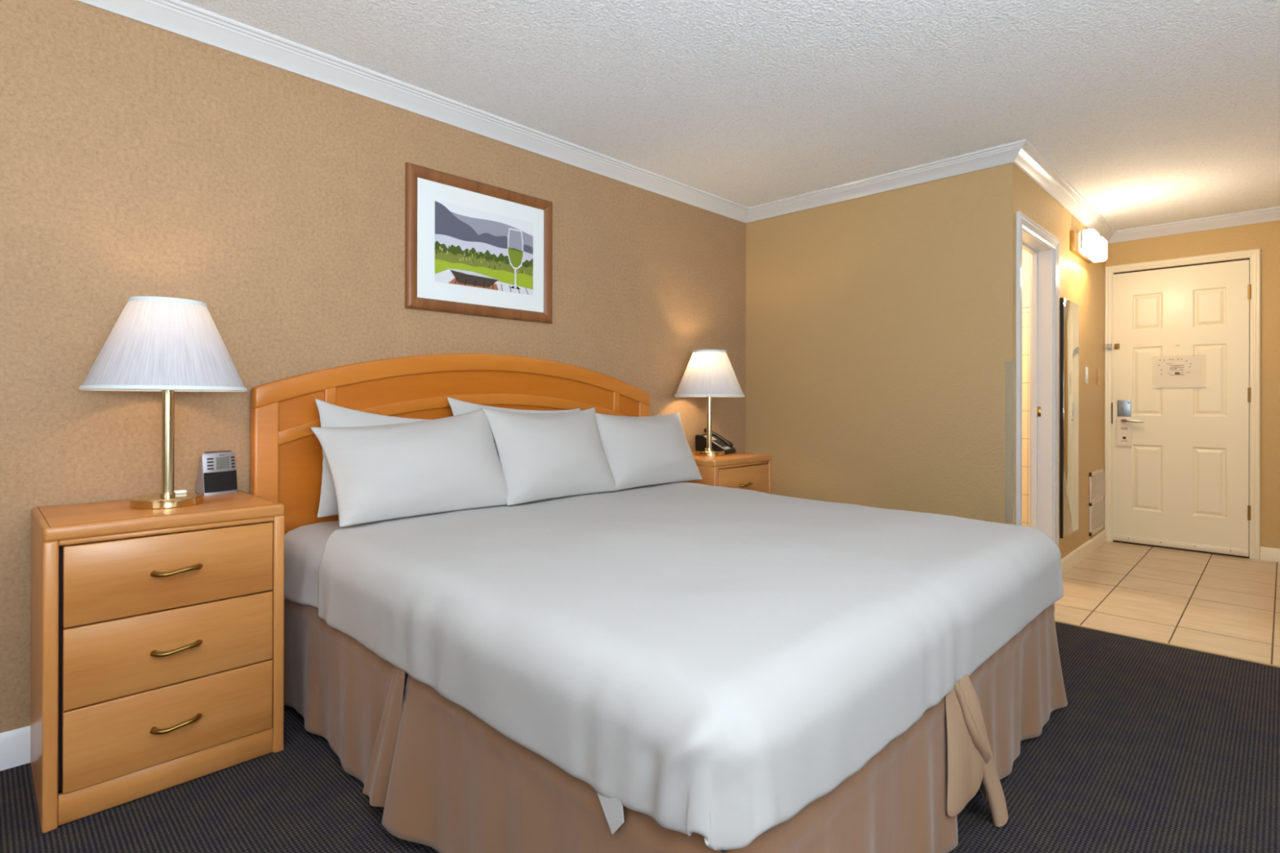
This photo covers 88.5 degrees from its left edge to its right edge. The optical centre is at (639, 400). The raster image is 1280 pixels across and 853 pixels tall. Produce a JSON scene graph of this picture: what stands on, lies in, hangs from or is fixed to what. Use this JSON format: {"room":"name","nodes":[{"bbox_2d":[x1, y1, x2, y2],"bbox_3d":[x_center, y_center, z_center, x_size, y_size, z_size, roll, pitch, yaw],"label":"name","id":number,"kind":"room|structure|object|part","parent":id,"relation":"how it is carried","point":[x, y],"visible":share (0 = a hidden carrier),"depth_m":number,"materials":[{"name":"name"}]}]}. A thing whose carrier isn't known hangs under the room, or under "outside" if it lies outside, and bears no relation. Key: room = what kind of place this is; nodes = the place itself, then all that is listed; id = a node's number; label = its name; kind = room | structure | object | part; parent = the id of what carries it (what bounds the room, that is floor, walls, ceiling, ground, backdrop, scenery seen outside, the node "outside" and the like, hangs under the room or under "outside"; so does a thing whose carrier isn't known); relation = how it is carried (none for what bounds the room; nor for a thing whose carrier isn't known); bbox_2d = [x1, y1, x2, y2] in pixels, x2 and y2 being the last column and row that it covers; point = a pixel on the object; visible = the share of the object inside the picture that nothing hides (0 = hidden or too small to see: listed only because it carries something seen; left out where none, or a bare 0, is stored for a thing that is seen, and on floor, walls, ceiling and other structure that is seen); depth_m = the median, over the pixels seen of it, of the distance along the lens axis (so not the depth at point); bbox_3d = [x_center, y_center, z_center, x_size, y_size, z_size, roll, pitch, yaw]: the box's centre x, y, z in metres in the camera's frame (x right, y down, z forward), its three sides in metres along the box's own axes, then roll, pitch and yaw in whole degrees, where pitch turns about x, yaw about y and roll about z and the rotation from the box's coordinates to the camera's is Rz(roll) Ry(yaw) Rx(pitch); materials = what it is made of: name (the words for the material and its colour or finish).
{"room":"hotel room","nodes":[
{"label":"hotel room","id":0,"kind":"room"},
{"bbox_2d":[0,0,746,733],"bbox_3d":[-1.414,-0.117,2.404,0.120,2.355,6.210,0,0,45],"label":"wall","id":1,"kind":"structure","parent":0,"point":[137,158],"depth_m":2.29,"materials":[{"name":"paint"}]},
{"bbox_2d":[0,725,30,771],"bbox_3d":[-1.369,1.009,2.355,0.013,0.104,5.968,0,0,45],"label":"baseboard","id":2,"kind":"structure","parent":1,"relation":"attached to","point":[15,744],"depth_m":1.90,"materials":[{"name":"white paint"}]},
{"bbox_2d":[75,0,748,222],"bbox_3d":[-1.339,-1.257,2.333,0.082,0.074,5.968,0,0,45],"label":"trim","id":3,"kind":"structure","parent":1,"relation":"attached to","point":[179,17],"depth_m":2.63,"materials":[{"name":"white paint"}]},
{"bbox_2d":[249,353,649,535],"bbox_3d":[-0.662,0.325,3.020,0.055,1.076,2.000,0,0,45],"label":"headboard","id":4,"kind":"object","parent":1,"relation":"attached to","point":[286,461],"visible":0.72,"depth_m":2.65,"materials":[{"name":"brown wood"}]},
{"bbox_3d":[-1.254,0.035,2.425,0.037,0.167,0.164,0,0,45],"label":"panel","id":5,"kind":"part","parent":4,"relation":"part of","materials":[{"name":"brown wood"}]},
{"bbox_3d":[-0.666,0.418,3.023,0.037,0.811,1.844,0,0,45],"label":"panel","id":6,"kind":"part","parent":4,"relation":"part of","materials":[{"name":"brown wood"}]},
{"bbox_3d":[-0.661,-0.090,3.021,0.055,0.245,2.000,0,0,45],"label":"rail","id":7,"kind":"part","parent":4,"relation":"part of","materials":[{"name":"brown wood"}]},
{"bbox_3d":[-0.663,0.065,3.021,0.052,0.196,1.856,0,0,45],"label":"rail","id":8,"kind":"part","parent":4,"relation":"part of","materials":[{"name":"brown wood"}]},
{"bbox_3d":[-0.665,-0.039,3.024,0.037,0.208,1.452,0,0,45],"label":"panel","id":9,"kind":"part","parent":4,"relation":"part of","materials":[{"name":"brown wood"}]},
{"bbox_3d":[-0.076,0.039,3.623,0.037,0.167,0.164,0,0,45],"label":"panel","id":10,"kind":"part","parent":4,"relation":"part of","materials":[{"name":"brown wood"}]},
{"bbox_2d":[404,162,552,324],"bbox_3d":[-0.708,-0.692,3.017,0.022,0.609,0.765,0,0,45],"label":"framed picture","id":11,"kind":"object","parent":1,"relation":"attached to","point":[473,247],"visible":1,"depth_m":2.98,"materials":[{"name":"paper"}]},
{"bbox_3d":[-0.958,-0.693,2.763,0.022,0.609,0.052,0,0,45],"label":"frame rail","id":12,"kind":"part","parent":11,"relation":"part of","materials":[{"name":"brown wood"}]},
{"bbox_3d":[-0.709,-0.413,3.017,0.022,0.052,0.765,0,0,45],"label":"frame rail","id":13,"kind":"part","parent":11,"relation":"part of","materials":[{"name":"brown wood"}]},
{"bbox_3d":[-0.708,-0.970,3.017,0.022,0.052,0.765,0,0,45],"label":"frame rail","id":14,"kind":"part","parent":11,"relation":"part of","materials":[{"name":"brown wood"}]},
{"bbox_2d":[434,200,533,295],"bbox_3d":[-0.704,-0.692,3.024,0.002,0.353,0.521,0,0,45],"label":"print","id":15,"kind":"object","parent":11,"relation":"attached to","point":[477,248],"depth_m":3.01,"materials":[{"name":"multicoloured paper"}]},
{"bbox_3d":[-0.458,-0.691,3.271,0.022,0.609,0.052,0,0,45],"label":"frame rail","id":16,"kind":"part","parent":11,"relation":"part of","materials":[{"name":"brown wood"}]},
{"bbox_2d":[0,622,1279,852],"bbox_3d":[0.623,1.066,0.398,5.600,0.004,5.970,0,0,45],"label":"floor","id":17,"kind":"structure","parent":0,"point":[1154,747],"depth_m":1.79,"materials":[{"name":"grey carpet"}]},
{"bbox_2d":[30,489,284,833],"bbox_3d":[-1.419,0.686,1.945,0.488,0.748,0.544,0,0,45],"label":"nightstand","id":18,"kind":"object","parent":17,"relation":"on","point":[157,635],"visible":1,"depth_m":1.77,"materials":[{"name":"brown wood"}]},
{"bbox_3d":[-1.610,0.703,1.772,0.454,0.714,0.030,0,0,45],"label":"panel","id":19,"kind":"part","parent":18,"relation":"part of","materials":[{"name":"brown wood"}]},
{"bbox_2d":[78,296,247,509],"bbox_3d":[-1.417,0.007,1.973,0.410,0.611,0.410,0,0,45],"label":"table lamp","id":20,"kind":"object","parent":18,"relation":"on","point":[166,345],"visible":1,"depth_m":1.88,"materials":[{"name":"white fabric"}]},
{"bbox_3d":[-1.417,-0.036,1.973,0.410,0.012,0.410,0,0,45],"label":"shade trim","id":21,"kind":"part","parent":20,"relation":"part of","materials":[{"name":"white fabric"}]},
{"bbox_3d":[-1.417,-0.164,1.973,0.404,0.262,0.404,0,0,45],"label":"lamp shade","id":22,"kind":"part","parent":20,"relation":"part of","materials":[{"name":"white fabric"}]},
{"bbox_3d":[-1.417,-0.292,1.973,0.196,0.013,0.196,0,0,45],"label":"shade trim","id":23,"kind":"part","parent":20,"relation":"part of","materials":[{"name":"white fabric"}]},
{"bbox_2d":[173,489,186,493],"bbox_3d":[-1.417,0.280,2.020,0.025,0.010,0.034,0,0,45],"label":"outlet","id":24,"kind":"object","parent":20,"relation":"attached to","point":[177,491],"depth_m":2.02,"materials":[{"name":"white plastic"}]},
{"bbox_3d":[-1.274,0.354,1.804,0.019,0.013,0.484,0,0,45],"label":"rail","id":25,"kind":"part","parent":18,"relation":"part of","materials":[{"name":"brown wood"}]},
{"bbox_3d":[-1.273,0.672,1.807,0.022,0.202,0.473,0,0,45],"label":"drawer","id":26,"kind":"part","parent":18,"relation":"part of","materials":[{"name":"brown wood"}]},
{"bbox_3d":[-1.274,0.878,1.806,0.022,0.202,0.473,0,0,45],"label":"drawer","id":27,"kind":"part","parent":18,"relation":"part of","materials":[{"name":"brown wood"}]},
{"bbox_3d":[-1.273,0.466,1.807,0.022,0.202,0.473,0,0,45],"label":"drawer","id":28,"kind":"part","parent":18,"relation":"part of","materials":[{"name":"brown wood"}]},
{"bbox_3d":[-1.257,0.463,1.787,0.036,0.019,0.119,0,0,45],"label":"drawer pull","id":29,"kind":"part","parent":18,"relation":"part of","materials":[{"name":"gold metal"}]},
{"bbox_3d":[-1.257,0.676,1.787,0.036,0.019,0.119,0,0,45],"label":"drawer pull","id":30,"kind":"part","parent":18,"relation":"part of","materials":[{"name":"gold metal"}]},
{"bbox_3d":[-1.258,0.882,1.786,0.036,0.019,0.119,0,0,45],"label":"drawer pull","id":31,"kind":"part","parent":18,"relation":"part of","materials":[{"name":"gold metal"}]},
{"bbox_2d":[195,450,237,495],"bbox_3d":[-1.435,0.241,2.226,0.078,0.142,0.108,0,0,29],"label":"clock radio","id":32,"kind":"object","parent":18,"relation":"on","point":[217,472],"visible":1,"depth_m":2.20,"materials":[{"name":"silver metal"}]},
{"bbox_2d":[203,470,237,493],"bbox_3d":[-1.410,0.272,2.212,0.020,0.066,0.106,0,0,29],"label":"speaker grille","id":33,"kind":"object","parent":32,"relation":"attached to","point":[214,481],"depth_m":2.20,"materials":[{"name":"black plastic"}]},
{"bbox_3d":[-1.249,0.704,2.139,0.454,0.714,0.030,0,0,45],"label":"panel","id":34,"kind":"part","parent":18,"relation":"part of","materials":[{"name":"brown wood"}]},
{"bbox_2d":[284,599,1067,852],"bbox_3d":[0.101,0.835,2.272,2.049,0.458,1.990,0,0,45],"label":"bed skirt","id":35,"kind":"object","parent":17,"relation":"on","point":[444,780],"visible":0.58,"depth_m":1.51,"materials":[{"name":"brown fabric"}]},
{"bbox_3d":[-0.942,0.829,1.969,0.033,0.450,0.986,0,0,-45],"label":"skirt panel","id":36,"kind":"part","parent":35,"relation":"part of","materials":[{"name":"brown fabric"}]},
{"bbox_2d":[284,485,646,608],"bbox_3d":[0.087,0.560,2.310,1.985,0.214,1.962,0,0,45],"label":"mattress","id":37,"kind":"object","parent":35,"relation":"on","point":[304,545],"visible":0.06,"depth_m":2.18,"materials":[{"name":"white fabric"}]},
{"bbox_2d":[315,399,430,517],"bbox_3d":[-0.943,0.204,2.553,0.120,0.420,0.610,0,0,45],"label":"pillow","id":38,"kind":"object","parent":37,"relation":"on","point":[331,415],"visible":0.2,"depth_m":2.38,"materials":[{"name":"grey fabric"}]},
{"bbox_2d":[447,397,580,458],"bbox_3d":[-0.528,0.201,2.975,0.120,0.430,0.726,0,0,45],"label":"pillow","id":39,"kind":"object","parent":37,"relation":"on","point":[458,407],"visible":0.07,"depth_m":2.81,"materials":[{"name":"grey fabric"}]},
{"bbox_2d":[318,482,1063,850],"bbox_3d":[0.190,0.562,2.201,1.743,0.290,1.966,0,0,45],"label":"duvet","id":40,"kind":"object","parent":37,"relation":"on","point":[713,663],"visible":0.99,"depth_m":1.42,"materials":[{"name":"grey fabric"}]},
{"bbox_2d":[310,407,507,526],"bbox_3d":[-0.820,0.222,2.473,0.245,0.386,0.710,0,0,45],"label":"pillow","id":41,"kind":"object","parent":40,"relation":"on","point":[380,473],"visible":1,"depth_m":2.37,"materials":[{"name":"grey fabric"}]},
{"bbox_2d":[482,407,618,506],"bbox_3d":[-0.369,0.223,2.904,0.248,0.386,0.673,0,0,45],"label":"pillow","id":42,"kind":"object","parent":40,"relation":"on","point":[542,455],"visible":1,"depth_m":2.79,"materials":[{"name":"grey fabric"}]},
{"bbox_2d":[595,412,702,489],"bbox_3d":[0.045,0.235,3.338,0.244,0.365,0.723,0,0,45],"label":"pillow","id":43,"kind":"object","parent":40,"relation":"on","point":[639,451],"visible":0.94,"depth_m":3.22,"materials":[{"name":"grey fabric"}]},
{"bbox_3d":[-0.250,0.826,1.278,0.983,0.443,0.054,0,0,43],"label":"skirt panel","id":44,"kind":"part","parent":35,"relation":"part of","materials":[{"name":"brown fabric"}]},
{"bbox_3d":[0.441,0.831,1.253,0.867,0.450,0.035,0,0,-44],"label":"skirt panel","id":45,"kind":"part","parent":35,"relation":"part of","materials":[{"name":"brown fabric"}]},
{"bbox_3d":[1.131,0.827,1.953,0.055,0.438,0.948,0,0,45],"label":"skirt panel","id":46,"kind":"part","parent":35,"relation":"part of","materials":[{"name":"brown fabric"}]},
{"bbox_2d":[656,452,771,493],"bbox_3d":[0.438,0.692,3.834,0.488,0.748,0.544,0,0,45],"label":"nightstand","id":47,"kind":"object","parent":17,"relation":"on","point":[747,471],"visible":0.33,"depth_m":3.66,"materials":[{"name":"brown wood"}]},
{"bbox_3d":[0.247,0.709,3.662,0.454,0.714,0.030,0,0,45],"label":"panel","id":48,"kind":"part","parent":47,"relation":"part of","materials":[{"name":"brown wood"}]},
{"bbox_2d":[674,349,744,456],"bbox_3d":[0.406,0.013,3.845,0.410,0.611,0.410,0,0,45],"label":"table lamp","id":49,"kind":"object","parent":47,"relation":"on","point":[708,373],"visible":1,"depth_m":3.73,"materials":[{"name":"beige fabric"}]},
{"bbox_3d":[0.406,-0.030,3.845,0.410,0.012,0.410,0,0,45],"label":"shade trim","id":50,"kind":"part","parent":49,"relation":"part of","materials":[{"name":"white fabric"}]},
{"bbox_3d":[0.406,-0.158,3.845,0.404,0.262,0.404,0,0,45],"label":"lamp shade","id":51,"kind":"part","parent":49,"relation":"part of","materials":[{"name":"white fabric"}]},
{"bbox_3d":[0.407,-0.286,3.845,0.196,0.013,0.196,0,0,45],"label":"shade trim","id":52,"kind":"part","parent":49,"relation":"part of","materials":[{"name":"white fabric"}]},
{"bbox_2d":[694,427,736,454],"bbox_3d":[0.467,0.244,4.011,0.207,0.150,0.175,0,0,33],"label":"telephone","id":53,"kind":"object","parent":47,"relation":"on","point":[718,442],"visible":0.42,"depth_m":3.97,"materials":[{"name":"black plastic"}]},
{"bbox_3d":[0.467,0.251,3.968,0.141,0.078,0.088,0,0,33],"label":"plate","id":54,"kind":"part","parent":53,"relation":"part of","materials":[{"name":"beige"}]},
{"bbox_3d":[0.583,0.360,3.693,0.019,0.013,0.484,0,0,45],"label":"rail","id":55,"kind":"part","parent":47,"relation":"part of","materials":[{"name":"brown wood"}]},
{"bbox_3d":[0.584,0.472,3.696,0.022,0.202,0.473,0,0,45],"label":"drawer","id":56,"kind":"part","parent":47,"relation":"part of","materials":[{"name":"brown wood"}]},
{"bbox_3d":[0.600,0.469,3.676,0.036,0.019,0.119,0,0,45],"label":"drawer pull","id":57,"kind":"part","parent":47,"relation":"part of","materials":[{"name":"gold metal"}]},
{"bbox_3d":[0.608,0.710,4.028,0.454,0.714,0.030,0,0,45],"label":"panel","id":58,"kind":"part","parent":47,"relation":"part of","materials":[{"name":"brown wood"}]},
{"bbox_2d":[179,0,1279,230],"bbox_3d":[1.472,-1.338,1.258,5.840,0.100,8.615,0,0,45],"label":"ceiling","id":59,"kind":"structure","parent":0,"point":[1155,112],"depth_m":2.63,"materials":[{"name":"white paint"}]},
{"bbox_2d":[745,162,1012,524],"bbox_3d":[1.348,-0.108,3.958,1.641,2.355,0.122,0,0,45],"label":"wall","id":60,"kind":"structure","parent":0,"point":[866,316],"depth_m":3.78,"materials":[{"name":"brown paint"}]},
{"bbox_2d":[745,138,1026,223],"bbox_3d":[1.308,-1.249,3.856,1.724,0.074,0.082,0,0,45],"label":"trim","id":61,"kind":"structure","parent":60,"relation":"attached to","point":[1006,153],"depth_m":3.72,"materials":[{"name":"white paint"}]},
{"bbox_2d":[1022,248,1029,526],"bbox_3d":[2.493,-0.105,5.029,1.272,2.355,0.108,0,0,45],"label":"wall","id":62,"kind":"structure","parent":0,"point":[1025,255],"depth_m":4.70,"materials":[{"name":"beige paint"}]},
{"bbox_3d":[2.498,-0.105,5.034,1.272,2.355,0.094,0,0,45],"label":"wall panel","id":63,"kind":"part","parent":62,"relation":"part of","materials":[{"name":"beige paint"}]},
{"bbox_2d":[1012,162,1105,559],"bbox_3d":[2.693,-0.105,4.239,0.120,2.355,2.405,0,0,45],"label":"wall","id":64,"kind":"structure","parent":0,"point":[1082,282],"depth_m":4.44,"materials":[{"name":"brown paint"}]},
{"bbox_2d":[1022,228,1053,540],"bbox_3d":[2.184,0.078,3.722,0.122,1.986,0.687,0,0,45],"label":"door","id":65,"kind":"structure","parent":64,"relation":"in","point":[1041,255],"depth_m":3.95,"materials":[{"name":"white paint"}]},
{"bbox_3d":[2.398,0.066,3.971,0.044,0.060,0.003,0,0,45],"label":"strike plate","id":66,"kind":"part","parent":65,"relation":"part of","materials":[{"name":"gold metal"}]},
{"bbox_2d":[1015,211,1059,547],"bbox_3d":[2.233,0.048,3.672,0.018,2.045,0.822,0,0,45],"label":"door frame","id":67,"kind":"structure","parent":64,"relation":"in","point":[1024,222],"depth_m":3.82,"materials":[{"name":"white paint"}]},
{"bbox_3d":[1.968,0.047,3.404,0.018,2.045,0.068,0,0,45],"label":"jamb casing","id":68,"kind":"part","parent":67,"relation":"part of","materials":[{"name":"white paint"}]},
{"bbox_3d":[2.235,-0.940,3.673,0.018,0.068,0.822,0,0,45],"label":"head casing","id":69,"kind":"part","parent":67,"relation":"part of","materials":[{"name":"white paint"}]},
{"bbox_3d":[2.497,0.049,3.941,0.018,2.045,0.068,0,0,45],"label":"jamb casing","id":70,"kind":"part","parent":67,"relation":"part of","materials":[{"name":"white paint"}]},
{"bbox_2d":[1013,138,1116,241],"bbox_3d":[2.739,-1.246,4.139,0.082,0.074,2.489,0,0,45],"label":"trim","id":71,"kind":"structure","parent":64,"relation":"attached to","point":[1028,159],"depth_m":3.86,"materials":[{"name":"white paint"}]},
{"bbox_2d":[1059,297,1079,538],"bbox_3d":[2.738,0.106,4.184,0.020,1.480,0.410,0,0,45],"label":"wall mirror","id":72,"kind":"object","parent":64,"relation":"attached to","point":[1069,310],"visible":1,"depth_m":4.14,"materials":[{"name":"black mirror"}]},
{"bbox_2d":[1061,528,1106,574],"bbox_3d":[3.049,1.028,4.508,0.012,0.090,1.517,0,0,45],"label":"baseboard","id":73,"kind":"structure","parent":64,"relation":"attached to","point":[1088,547],"depth_m":4.45,"materials":[{"name":"beige paint"}]},
{"bbox_2d":[1084,367,1088,383],"bbox_3d":[3.109,-0.176,4.570,0.010,0.116,0.076,0,0,45],"label":"light switch","id":74,"kind":"object","parent":64,"relation":"attached to","point":[1086,368],"visible":1,"depth_m":4.55,"materials":[{"name":"white plastic"}]},
{"bbox_2d":[1070,228,1107,263],"bbox_3d":[3.012,-1.029,4.388,0.124,0.155,0.560,0,0,45],"label":"wall sconce","id":75,"kind":"object","parent":64,"relation":"attached to","point":[1087,244],"visible":1,"depth_m":4.24,"materials":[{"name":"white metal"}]},
{"bbox_3d":[2.975,-1.032,4.424,0.022,0.130,0.560,0,0,45],"label":"plate","id":76,"kind":"part","parent":75,"relation":"part of","materials":[{"name":"gold metal"}]},
{"bbox_3d":[2.925,-1.030,4.277,0.095,0.155,0.170,0,0,45],"label":"globe","id":77,"kind":"part","parent":75,"relation":"part of","materials":[{"name":"white glass"}]},
{"bbox_3d":[3.114,-1.029,4.470,0.095,0.155,0.170,0,0,45],"label":"globe","id":78,"kind":"part","parent":75,"relation":"part of","materials":[{"name":"white glass"}]},
{"bbox_2d":[1088,467,1104,536],"bbox_3d":[3.350,0.734,4.814,0.011,0.450,0.480,0,0,45],"label":"air vent","id":79,"kind":"object","parent":64,"relation":"in","point":[1096,478],"visible":1,"depth_m":4.79,"materials":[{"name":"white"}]},
{"bbox_2d":[1097,368,1099,385],"bbox_3d":[3.390,-0.175,4.855,0.010,0.116,0.076,0,0,45],"label":"light switch","id":80,"kind":"object","parent":64,"relation":"attached to","point":[1098,370],"visible":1,"depth_m":4.84,"materials":[{"name":"brown plastic"}]},
{"bbox_2d":[1053,541,1279,666],"bbox_3d":[4.138,1.075,2.802,3.952,0.002,2.414,0,0,45],"label":"floor tile","id":81,"kind":"structure","parent":0,"point":[1236,621],"depth_m":3.57,"materials":[{"name":"tile"}]},
{"bbox_2d":[1054,620,1279,667],"bbox_3d":[3.276,1.072,1.940,3.937,0.008,0.015,0,0,45],"label":"trim","id":82,"kind":"structure","parent":81,"relation":"attached to","point":[1165,643],"depth_m":2.87,"materials":[{"name":"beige metal"}]},
{"bbox_2d":[1055,543,1279,664],"bbox_3d":[4.137,1.078,2.802,3.958,0.005,2.425,0,0,45],"label":"grout","id":83,"kind":"object","parent":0,"point":[1273,637],"depth_m":3.51,"materials":[{"name":"brown"}]},
{"bbox_2d":[1105,220,1279,559],"bbox_3d":[5.032,-0.100,3.710,4.198,2.355,0.120,0,0,45],"label":"wall","id":84,"kind":"structure","parent":0,"point":[1265,236],"depth_m":4.43,"materials":[{"name":"brown paint"}]},
{"bbox_2d":[1104,248,1260,559],"bbox_3d":[3.882,0.024,4.743,0.867,2.104,0.018,0,0,45],"label":"door frame","id":85,"kind":"structure","parent":84,"relation":"in","point":[1254,255],"depth_m":4.47,"materials":[{"name":"beige paint"}]},
{"bbox_3d":[3.591,0.023,5.029,0.052,2.104,0.018,0,0,45],"label":"jamb casing","id":86,"kind":"part","parent":85,"relation":"part of","materials":[{"name":"beige paint"}]},
{"bbox_2d":[1103,257,1251,558],"bbox_3d":[3.840,0.051,4.742,0.834,2.050,0.078,0,0,45],"label":"door","id":87,"kind":"structure","parent":85,"relation":"attached to","point":[1182,482],"depth_m":4.71,"materials":[{"name":"beige paint"}]},
{"bbox_2d":[1116,416,1131,446],"bbox_3d":[3.645,0.230,4.944,0.090,0.220,0.002,0,0,45],"label":"hanger","id":88,"kind":"object","parent":87,"relation":"hanging from","point":[1123,429],"visible":1,"depth_m":4.95,"materials":[{"name":"beige paper"}]},
{"bbox_3d":[3.652,0.063,4.956,0.084,0.135,0.009,0,0,45],"label":"lock plate","id":89,"kind":"part","parent":87,"relation":"part of","materials":[{"name":"silver metal"}]},
{"bbox_3d":[3.669,0.149,4.894,0.140,0.024,0.056,0,0,45],"label":"handle","id":90,"kind":"part","parent":87,"relation":"part of","materials":[{"name":"silver metal"}]},
{"bbox_2d":[1151,357,1205,387],"bbox_3d":[3.879,-0.211,4.732,0.300,0.234,0.008,0,0,45],"label":"notice","id":91,"kind":"object","parent":87,"relation":"attached to","point":[1178,372],"visible":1,"depth_m":4.73,"materials":[{"name":"beige paper"}]},
{"bbox_3d":[3.884,-1.002,4.744,0.867,0.052,0.018,0,0,45],"label":"head casing","id":92,"kind":"part","parent":85,"relation":"part of","materials":[{"name":"beige paint"}]},
{"bbox_3d":[4.172,0.024,4.458,0.052,2.104,0.018,0,0,45],"label":"jamb casing","id":93,"kind":"part","parent":85,"relation":"part of","materials":[{"name":"beige paint"}]},
{"bbox_2d":[1107,206,1279,244],"bbox_3d":[4.179,-1.242,4.410,1.758,0.074,0.082,0,0,45],"label":"trim","id":94,"kind":"structure","parent":84,"relation":"attached to","point":[1272,214],"depth_m":4.64,"materials":[{"name":"white paint"}]},
{"bbox_2d":[1260,546,1279,562],"bbox_3d":[4.508,1.032,4.128,0.888,0.090,0.012,0,0,45],"label":"baseboard","id":95,"kind":"structure","parent":84,"relation":"attached to","point":[1271,554],"depth_m":4.40,"materials":[{"name":"beige paint"}]}
]}

